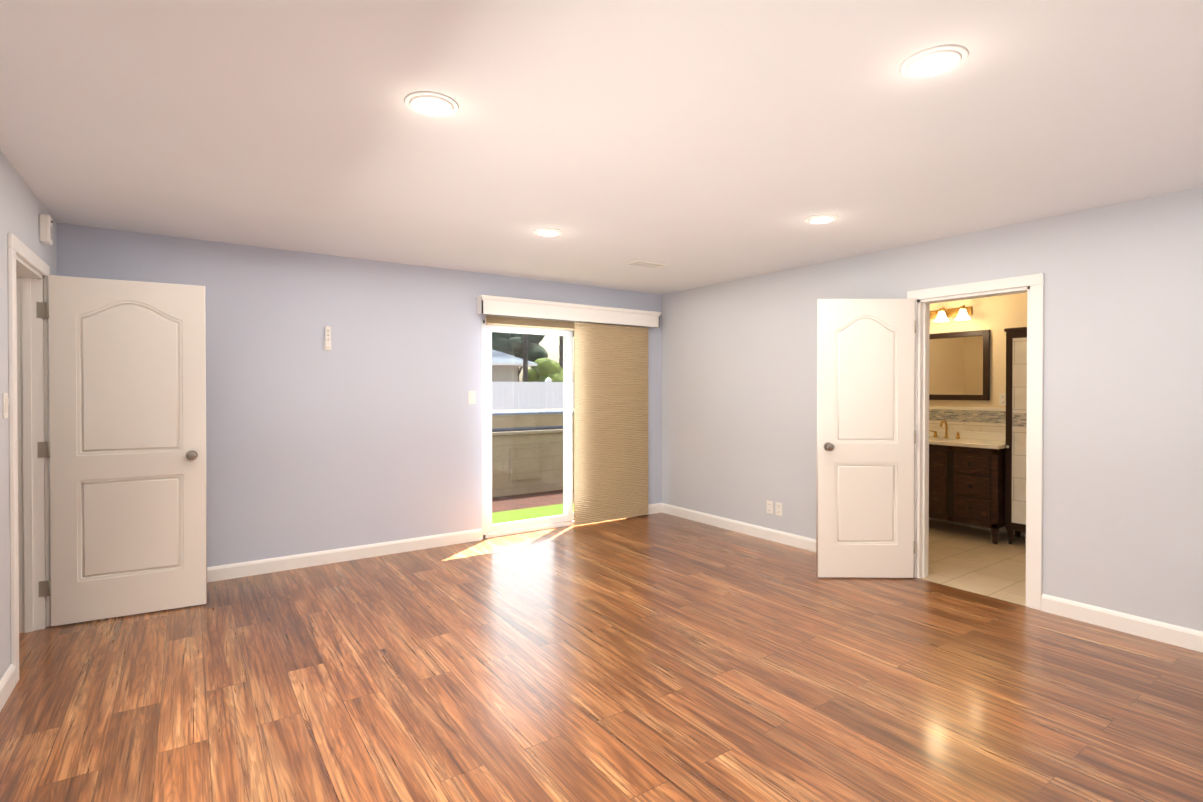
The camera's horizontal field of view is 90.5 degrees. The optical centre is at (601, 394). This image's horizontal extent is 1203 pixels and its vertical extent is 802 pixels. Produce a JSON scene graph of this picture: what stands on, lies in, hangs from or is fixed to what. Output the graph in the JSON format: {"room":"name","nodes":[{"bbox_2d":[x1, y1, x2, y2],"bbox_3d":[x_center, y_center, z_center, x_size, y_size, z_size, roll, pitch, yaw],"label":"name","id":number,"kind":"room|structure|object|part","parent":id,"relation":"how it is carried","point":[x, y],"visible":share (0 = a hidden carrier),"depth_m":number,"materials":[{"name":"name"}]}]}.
{"room":"empty bedroom","nodes":[
{"label":"empty bedroom","id":0,"kind":"room"},
{"bbox_2d":[0,151,56,679],"bbox_3d":[-1.812,0.146,1.316,0.120,2.440,5.985,0,1,-35],"label":"wall","id":1,"kind":"structure","parent":0,"point":[5,229],"depth_m":2.73,"materials":[{"name":"paint"}]},
{"bbox_2d":[3,392,8,418],"bbox_3d":[-2.689,0.050,2.694,0.012,0.117,0.072,0,1,-35],"label":"light switch","id":2,"kind":"object","parent":1,"relation":"attached to","point":[5,404],"visible":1,"depth_m":2.68,"materials":[{"name":"white plastic"}]},
{"bbox_2d":[0,664,15,711],"bbox_3d":[-1.423,1.317,0.886,0.016,0.105,4.580,0,1,-35],"label":"baseboard","id":3,"kind":"structure","parent":1,"relation":"attached to","point":[7,682],"depth_m":2.65,"materials":[{"name":"white wood"}]},
{"bbox_2d":[7,233,50,683],"bbox_3d":[-3.048,0.302,3.088,0.166,2.100,0.905,0,1,-35],"label":"door frame","id":4,"kind":"structure","parent":1,"relation":"attached to","point":[28,368],"depth_m":3.38,"materials":[{"name":"white wood"}]},
{"bbox_2d":[39,214,52,244],"bbox_3d":[-3.155,-0.935,3.391,0.052,0.156,0.110,0,1,-35],"label":"door chime","id":5,"kind":"object","parent":1,"relation":"attached to","point":[45,229],"visible":1,"depth_m":3.35,"materials":[{"name":"white plastic"}]},
{"bbox_2d":[36,275,206,625],"bbox_3d":[-2.892,0.326,3.609,0.833,2.026,0.170,0,1,-29],"label":"hall door","id":6,"kind":"structure","parent":1,"relation":"in","point":[124,449],"depth_m":3.60,"materials":[{"name":"white painted wood"}]},
{"bbox_3d":[-2.856,-0.104,3.625,0.529,0.944,0.026,0,1,-29],"label":"panel mould","id":7,"kind":"part","parent":6,"relation":"part of","materials":[{"name":"white"}]},
{"bbox_3d":[-2.856,-0.104,3.625,0.457,0.872,0.030,0,1,-29],"label":"panel","id":8,"kind":"part","parent":6,"relation":"part of","materials":[{"name":"white"}]},
{"bbox_3d":[-2.856,0.801,3.632,0.529,0.614,0.026,0,1,-29],"label":"panel mould","id":9,"kind":"part","parent":6,"relation":"part of","materials":[{"name":"white wood"}]},
{"bbox_3d":[-2.856,0.266,3.628,0.535,1.700,0.008,0,1,-29],"label":"panel","id":10,"kind":"part","parent":6,"relation":"part of","materials":[{"name":"white wood"}]},
{"bbox_3d":[-2.856,0.801,3.632,0.457,0.542,0.030,0,1,-29],"label":"panel","id":11,"kind":"part","parent":6,"relation":"part of","materials":[{"name":"white wood"}]},
{"bbox_3d":[-2.575,0.385,3.786,0.104,0.064,0.170,0,1,-29],"label":"knob","id":12,"kind":"part","parent":6,"relation":"part of","materials":[{"name":"silver metal"}]},
{"bbox_2d":[57,223,661,566],"bbox_3d":[-1.431,0.115,5.298,5.290,2.440,0.120,0,1,-35],"label":"wall","id":13,"kind":"structure","parent":0,"point":[366,429],"depth_m":4.74,"materials":[{"name":"paint"}]},
{"bbox_2d":[324,326,331,350],"bbox_3d":[-2.156,-0.441,4.699,0.054,0.190,0.029,0,1,-35],"label":"remote holder","id":14,"kind":"object","parent":13,"relation":"attached to","point":[327,344],"visible":1,"depth_m":4.69,"materials":[{"name":"white plastic"}]},
{"bbox_2d":[207,528,481,581],"bbox_3d":[-2.283,1.287,4.632,2.880,0.105,0.016,0,1,-35],"label":"baseboard","id":15,"kind":"structure","parent":13,"relation":"attached to","point":[248,568],"depth_m":4.74,"materials":[{"name":"white wood"}]},
{"bbox_2d":[468,391,475,403],"bbox_3d":[-1.171,0.029,5.397,0.072,0.117,0.012,0,1,-35],"label":"light switch","id":16,"kind":"object","parent":13,"relation":"attached to","point":[471,397],"visible":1,"depth_m":5.39,"materials":[{"name":"white plastic"}]},
{"bbox_2d":[481,318,573,539],"bbox_3d":[-0.337,0.313,6.056,1.932,2.031,0.115,0,1,-35],"label":"sliding glass door","id":17,"kind":"structure","parent":13,"relation":"attached to","point":[491,530],"depth_m":5.75,"materials":[{"name":"clear glass"}]},
{"bbox_2d":[486,315,573,329],"bbox_3d":[-0.664,-0.679,5.690,0.937,0.084,0.034,0,1,-35],"label":"window shade","id":18,"kind":"object","parent":13,"relation":"attached to","point":[526,322],"visible":1,"depth_m":5.66,"materials":[{"name":"beige fabric"}]},
{"bbox_2d":[476,295,660,327],"bbox_3d":[-0.243,-0.812,5.968,2.109,0.166,0.120,0,1,-35],"label":"cornice valance","id":19,"kind":"object","parent":13,"relation":"attached to","point":[499,305],"visible":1,"depth_m":5.83,"materials":[{"name":"white wood"}]},
{"bbox_2d":[574,322,647,525],"bbox_3d":[0.117,0.293,6.240,0.947,2.037,0.030,0,1,-35],"label":"window shade","id":20,"kind":"object","parent":13,"relation":"attached to","point":[610,422],"visible":0.96,"depth_m":6.21,"materials":[{"name":"beige fabric"}]},
{"bbox_2d":[647,503,661,514],"bbox_3d":[0.591,1.271,6.629,0.220,0.105,0.016,0,1,-35],"label":"baseboard","id":21,"kind":"structure","parent":13,"relation":"attached to","point":[654,508],"depth_m":6.62,"materials":[{"name":"white wood"}]},
{"bbox_2d":[0,513,1202,801],"bbox_3d":[1.140,1.375,3.413,7.350,0.050,6.045,0,1,-35],"label":"floor","id":22,"kind":"structure","parent":0,"point":[660,657],"depth_m":2.76,"materials":[{"name":"brown wood"}]},
{"bbox_2d":[929,420,1020,543],"bbox_3d":[3.390,0.794,5.874,0.582,1.071,1.145,0,1,-35],"label":"bathroom vanity","id":23,"kind":"object","parent":22,"relation":"on","point":[966,477],"visible":0.67,"depth_m":5.50,"materials":[{"name":"brown wood"}]},
{"bbox_3d":[3.462,0.351,6.027,0.148,0.186,0.284,0,1,-35],"label":"faucet handle","id":24,"kind":"part","parent":23,"relation":"part of","materials":[{"name":"gold metal"}]},
{"bbox_2d":[1004,327,1026,543],"bbox_3d":[3.912,0.375,5.210,0.471,1.920,0.549,0,1,-35],"label":"tall cabinet","id":25,"kind":"object","parent":22,"relation":"on","point":[1016,429],"visible":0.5,"depth_m":5.25,"materials":[{"name":"brown wood"}]},
{"bbox_2d":[0,0,1202,294],"bbox_3d":[0.277,-1.136,2.830,5.290,0.100,6.105,0,1,-35],"label":"ceiling","id":26,"kind":"structure","parent":0,"point":[692,144],"depth_m":2.39,"materials":[{"name":"paint"}]},
{"bbox_2d":[404,91,458,116],"bbox_3d":[-0.632,-1.074,2.220,0.196,0.013,0.196,0,1,-35],"label":"recessed light","id":27,"kind":"object","parent":26,"relation":"in","point":[430,104],"visible":1,"depth_m":2.19,"materials":[{"name":"white"}]},
{"bbox_2d":[534,228,562,235],"bbox_3d":[-0.359,-1.088,4.018,0.196,0.013,0.196,0,1,-35],"label":"recessed light","id":28,"kind":"object","parent":26,"relation":"in","point":[548,232],"visible":0.98,"depth_m":3.98,"materials":[{"name":"white"}]},
{"bbox_2d":[627,260,667,267],"bbox_3d":[0.390,-1.098,5.026,0.320,0.009,0.162,0,1,-35],"label":"ceiling vent","id":29,"kind":"object","parent":26,"relation":"in","point":[644,263],"visible":1,"depth_m":5.00,"materials":[{"name":"white metal"}]},
{"bbox_2d":[805,214,837,223],"bbox_3d":[1.367,-1.086,3.707,0.196,0.013,0.196,0,1,-35],"label":"recessed light","id":30,"kind":"object","parent":26,"relation":"in","point":[820,218],"visible":0.98,"depth_m":3.68,"materials":[{"name":"white"}]},
{"bbox_2d":[900,45,968,78],"bbox_3d":[1.077,-1.072,1.934,0.196,0.013,0.196,0,1,-35],"label":"recessed light","id":31,"kind":"object","parent":26,"relation":"in","point":[933,61],"visible":1,"depth_m":1.91,"materials":[{"name":"white"}]},
{"bbox_2d":[662,187,1202,631],"bbox_3d":[2.434,0.123,4.266,0.120,2.440,5.985,0,1,-35],"label":"wall","id":32,"kind":"structure","parent":0,"point":[1122,527],"depth_m":3.61,"materials":[{"name":"paint"}]},
{"bbox_2d":[662,503,815,551],"bbox_3d":[1.464,1.280,5.553,0.016,0.105,2.780,0,1,-35],"label":"baseboard","id":33,"kind":"structure","parent":32,"relation":"attached to","point":[797,541],"depth_m":5.68,"materials":[{"name":"white wood"}]},
{"bbox_2d":[767,500,772,513],"bbox_3d":[1.538,1.033,5.450,0.008,0.117,0.072,0,1,-35],"label":"outlet","id":34,"kind":"object","parent":32,"relation":"attached to","point":[769,507],"visible":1,"depth_m":5.44,"materials":[{"name":"white plastic"}]},
{"bbox_2d":[775,502,781,515],"bbox_3d":[1.595,1.034,5.368,0.008,0.117,0.072,0,1,-35],"label":"outlet","id":35,"kind":"object","parent":32,"relation":"attached to","point":[778,509],"visible":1,"depth_m":5.37,"materials":[{"name":"white plastic"}]},
{"bbox_2d":[816,299,915,577],"bbox_3d":[1.926,0.320,4.345,0.700,2.026,0.170,0,0,1],"label":"bathroom door","id":36,"kind":"structure","parent":32,"relation":"in","point":[866,436],"depth_m":4.33,"materials":[{"name":"white wood"}]},
{"bbox_3d":[1.629,0.380,4.351,0.104,0.064,0.170,0,0,1],"label":"knob","id":37,"kind":"part","parent":36,"relation":"part of","materials":[{"name":"silver metal"}]},
{"bbox_3d":[1.921,0.795,4.349,0.397,0.542,0.030,0,0,1],"label":"panel","id":38,"kind":"part","parent":36,"relation":"part of","materials":[{"name":"white wood"}]},
{"bbox_3d":[1.921,-0.110,4.341,0.397,0.872,0.030,0,0,1],"label":"panel","id":39,"kind":"part","parent":36,"relation":"part of","materials":[{"name":"white"}]},
{"bbox_3d":[1.921,0.795,4.349,0.469,0.614,0.026,0,0,1],"label":"panel mould","id":40,"kind":"part","parent":36,"relation":"part of","materials":[{"name":"white wood"}]},
{"bbox_3d":[1.921,0.260,4.344,0.475,1.700,0.008,0,0,1],"label":"panel","id":41,"kind":"part","parent":36,"relation":"part of","materials":[{"name":"white wood"}]},
{"bbox_3d":[1.921,-0.110,4.341,0.469,0.944,0.026,0,0,1],"label":"panel mould","id":42,"kind":"part","parent":36,"relation":"part of","materials":[{"name":"white"}]},
{"bbox_2d":[907,273,1043,610],"bbox_3d":[2.559,0.294,4.096,0.166,2.100,0.850,0,1,-35],"label":"door frame","id":43,"kind":"structure","parent":32,"relation":"attached to","point":[1032,286],"depth_m":3.81,"materials":[{"name":"white wood"}]},
{"bbox_2d":[1041,594,1202,652],"bbox_3d":[3.380,1.302,2.796,0.016,0.105,2.235,0,1,-35],"label":"baseboard","id":44,"kind":"structure","parent":32,"relation":"attached to","point":[1180,636],"depth_m":3.38,"materials":[{"name":"white wood"}]},
{"bbox_2d":[929,293,1026,407],"bbox_3d":[4.024,0.112,5.588,0.120,2.440,3.040,0,1,-35],"label":"wall","id":45,"kind":"structure","parent":0,"point":[996,316],"depth_m":5.80,"materials":[{"name":"beige paint"}]},
{"bbox_2d":[930,304,972,321],"bbox_3d":[3.477,-0.812,6.052,0.239,0.151,0.540,0,1,-35],"label":"sconce","id":46,"kind":"object","parent":45,"relation":"attached to","point":[943,314],"visible":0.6,"depth_m":6.00,"materials":[{"name":"white glass"}]},
{"bbox_2d":[929,330,989,400],"bbox_3d":[3.549,-0.287,6.131,0.035,0.690,0.800,0,1,-35],"label":"vanity mirror","id":47,"kind":"object","parent":45,"relation":"attached to","point":[959,365],"visible":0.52,"depth_m":6.02,"materials":[{"name":"brown mirror"}]},
{"bbox_2d":[929,409,1005,423],"bbox_3d":[3.971,0.223,5.551,0.010,0.120,2.800,0,1,-35],"label":"tile border","id":48,"kind":"object","parent":45,"relation":"attached to","point":[977,416],"depth_m":5.97,"materials":[{"name":"tile"}]},
{"bbox_2d":[929,406,1005,410],"bbox_3d":[3.970,0.147,5.550,0.012,0.030,2.800,0,1,-35],"label":"cap","id":49,"kind":"object","parent":45,"relation":"attached to","point":[969,408],"depth_m":5.97,"materials":[{"name":"white"}]},
{"bbox_2d":[929,421,1024,536],"bbox_3d":[3.972,0.807,5.556,0.008,1.050,2.800,0,1,-35],"label":"wall tile","id":50,"kind":"structure","parent":45,"relation":"attached to","point":[980,427],"depth_m":5.95,"materials":[{"name":"beige tile"}]},
{"bbox_2d":[999,394,1005,405],"bbox_3d":[3.848,0.051,5.708,0.008,0.117,0.072,0,1,-35],"label":"outlet","id":51,"kind":"object","parent":45,"relation":"attached to","point":[1002,399],"visible":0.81,"depth_m":5.71,"materials":[{"name":"white plastic"}]},
{"label":"outside","id":52,"kind":"structure","parent":0,"visible":0},
{"bbox_2d":[492,489,573,512],"bbox_3d":[-7.292,1.250,34.658,52.000,0.100,54.755,0,1,-35],"label":"pavers","id":53,"kind":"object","parent":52,"point":[532,502],"depth_m":7.94,"materials":[{"name":"red brick"}]},
{"bbox_2d":[492,349,536,381],"bbox_3d":[-7.437,-0.406,19.782,7.700,3.450,7.900,0,1,-35],"label":"neighbouring house","id":54,"kind":"structure","parent":53,"relation":"on","point":[502,374],"depth_m":18.59,"materials":[{"name":"beige paint"}]},
{"bbox_2d":[492,332,547,381],"bbox_3d":[-3.473,-0.998,24.118,2.763,4.564,2.174,0,1,-35],"label":"tree","id":55,"kind":"object","parent":53,"relation":"on","point":[537,354],"depth_m":23.40,"materials":[{"name":"green plant"}]},
{"bbox_2d":[523,334,527,381],"bbox_3d":[-2.139,-2.207,16.752,1.800,7.100,0.150,0,1,-35],"label":"pole","id":56,"kind":"object","parent":53,"relation":"on","point":[525,353],"depth_m":16.70,"materials":[{"name":"grey wood"}]},
{"bbox_2d":[492,433,573,496],"bbox_3d":[-0.559,0.983,9.282,4.300,0.840,0.812,0,1,-35],"label":"wall","id":57,"kind":"structure","parent":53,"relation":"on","point":[538,438],"depth_m":8.46,"materials":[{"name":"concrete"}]},
{"bbox_2d":[492,425,573,436],"bbox_3d":[-0.563,0.538,9.283,4.380,0.050,0.880,0,1,-35],"label":"island countertop","id":58,"kind":"structure","parent":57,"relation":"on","point":[520,433],"depth_m":8.50,"materials":[{"name":"grey stone"}]},
{"bbox_2d":[492,377,573,409],"bbox_3d":[0.011,0.436,17.049,18.095,1.810,0.190,0,1,-35],"label":"fence","id":59,"kind":"object","parent":53,"relation":"on","point":[510,402],"depth_m":15.67,"materials":[{"name":"white plastic"}]},
{"bbox_2d":[492,502,573,523],"bbox_3d":[-0.667,1.416,6.724,11.000,0.015,1.295,0,1,-35],"label":"turf","id":60,"kind":"structure","parent":53,"relation":"on","point":[529,512],"depth_m":7.03,"materials":[{"name":"green plant"}]},
{"bbox_2d":[522,358,562,381],"bbox_3d":[-1.889,0.027,20.429,1.498,2.573,1.477,0,1,-35],"label":"bush","id":61,"kind":"object","parent":53,"relation":"on","point":[544,366],"depth_m":20.03,"materials":[{"name":"green plant"}]},
{"bbox_2d":[559,336,562,367],"bbox_3d":[-1.486,-3.021,23.288,4.603,8.622,4.516,0,1,-35],"label":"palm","id":62,"kind":"object","parent":53,"relation":"on","point":[561,349],"depth_m":23.16,"materials":[{"name":"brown plant"}]}
]}

